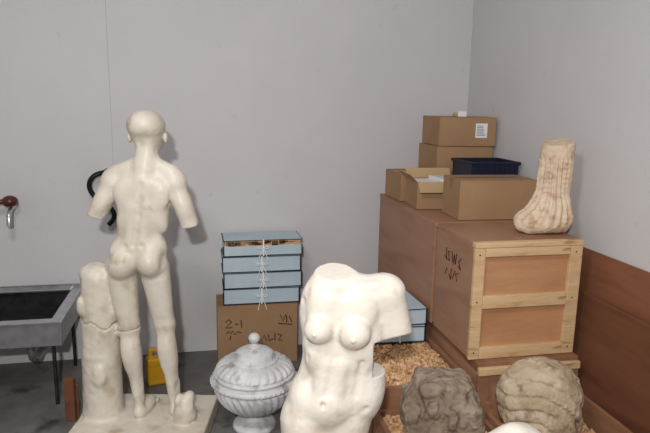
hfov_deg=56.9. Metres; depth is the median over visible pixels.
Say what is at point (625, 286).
plywood board
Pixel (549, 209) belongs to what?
fragment
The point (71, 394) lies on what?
wooden plank offcut
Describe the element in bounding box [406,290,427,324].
box
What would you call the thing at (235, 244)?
box
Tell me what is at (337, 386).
statue
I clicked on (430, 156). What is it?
cardboard box
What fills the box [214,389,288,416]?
bowl
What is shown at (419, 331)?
box
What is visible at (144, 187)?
statue
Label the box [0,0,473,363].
wall
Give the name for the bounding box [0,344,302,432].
floor
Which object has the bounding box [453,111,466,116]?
tape roll
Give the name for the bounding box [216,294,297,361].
cardboard box
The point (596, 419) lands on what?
crate
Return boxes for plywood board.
[572,288,649,432]
[579,247,649,322]
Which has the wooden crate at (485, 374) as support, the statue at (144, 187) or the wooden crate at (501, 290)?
the wooden crate at (501, 290)
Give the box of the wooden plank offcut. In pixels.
[63,377,79,420]
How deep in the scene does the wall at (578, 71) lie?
2.66 m
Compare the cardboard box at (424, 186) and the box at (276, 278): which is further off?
the box at (276, 278)
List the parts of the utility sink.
panel, leg, leg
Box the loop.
[87,168,116,225]
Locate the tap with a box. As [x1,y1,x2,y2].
[0,195,17,226]
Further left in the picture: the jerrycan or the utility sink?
the utility sink
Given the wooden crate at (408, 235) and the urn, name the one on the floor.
the urn
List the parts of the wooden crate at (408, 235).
panel, panel, lid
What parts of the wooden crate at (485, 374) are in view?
post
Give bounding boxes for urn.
[210,333,296,432]
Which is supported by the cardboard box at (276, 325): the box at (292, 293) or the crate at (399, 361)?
the box at (292, 293)
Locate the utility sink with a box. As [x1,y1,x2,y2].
[0,283,80,403]
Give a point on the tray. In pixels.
(461, 166)
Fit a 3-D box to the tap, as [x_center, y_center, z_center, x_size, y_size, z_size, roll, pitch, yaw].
[-1.729,-0.036,3.290,0.104,0.163,0.151,6,12,24]
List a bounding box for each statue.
[69,109,217,432]
[280,263,412,432]
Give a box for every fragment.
[400,366,485,432]
[488,422,540,432]
[513,138,575,233]
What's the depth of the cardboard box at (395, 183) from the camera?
3.44 m
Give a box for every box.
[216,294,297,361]
[221,231,302,258]
[221,248,300,278]
[222,270,301,292]
[222,281,299,309]
[375,324,425,343]
[385,169,405,200]
[400,168,449,208]
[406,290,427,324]
[418,143,492,171]
[422,115,496,145]
[442,175,536,219]
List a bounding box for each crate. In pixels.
[368,333,458,432]
[373,408,494,432]
[378,193,512,322]
[425,320,580,400]
[433,221,583,359]
[480,395,632,432]
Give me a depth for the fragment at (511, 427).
1.44 m
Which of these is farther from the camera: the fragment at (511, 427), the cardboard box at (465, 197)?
the cardboard box at (465, 197)
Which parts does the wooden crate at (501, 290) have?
panel, post, lid, rail, panel, rail, rail, post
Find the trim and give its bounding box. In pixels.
[105,0,116,231]
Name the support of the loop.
attached to the wall at (278, 115)
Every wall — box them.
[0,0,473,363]
[467,0,649,271]
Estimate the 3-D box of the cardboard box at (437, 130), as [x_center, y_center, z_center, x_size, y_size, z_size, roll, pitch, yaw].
[0.776,-0.502,3.496,0.337,0.161,0.282,-1,11,-10]
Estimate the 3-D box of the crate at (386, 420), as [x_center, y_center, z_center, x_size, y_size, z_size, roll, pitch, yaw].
[0.445,0.979,2.271,0.420,0.330,0.455,-1,11,-12]
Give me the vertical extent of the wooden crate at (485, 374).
0.500 m
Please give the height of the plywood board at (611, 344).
0.753 m
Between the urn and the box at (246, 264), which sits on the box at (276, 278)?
the box at (246, 264)
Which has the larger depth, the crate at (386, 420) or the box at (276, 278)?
the box at (276, 278)
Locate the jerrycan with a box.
[146,347,165,385]
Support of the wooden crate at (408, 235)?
on the wooden crate at (485, 374)
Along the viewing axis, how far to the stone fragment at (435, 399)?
2.18 m
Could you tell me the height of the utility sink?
0.484 m
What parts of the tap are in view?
handle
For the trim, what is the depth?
3.36 m
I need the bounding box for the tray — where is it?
[451,158,520,174]
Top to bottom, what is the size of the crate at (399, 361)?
0.411 m

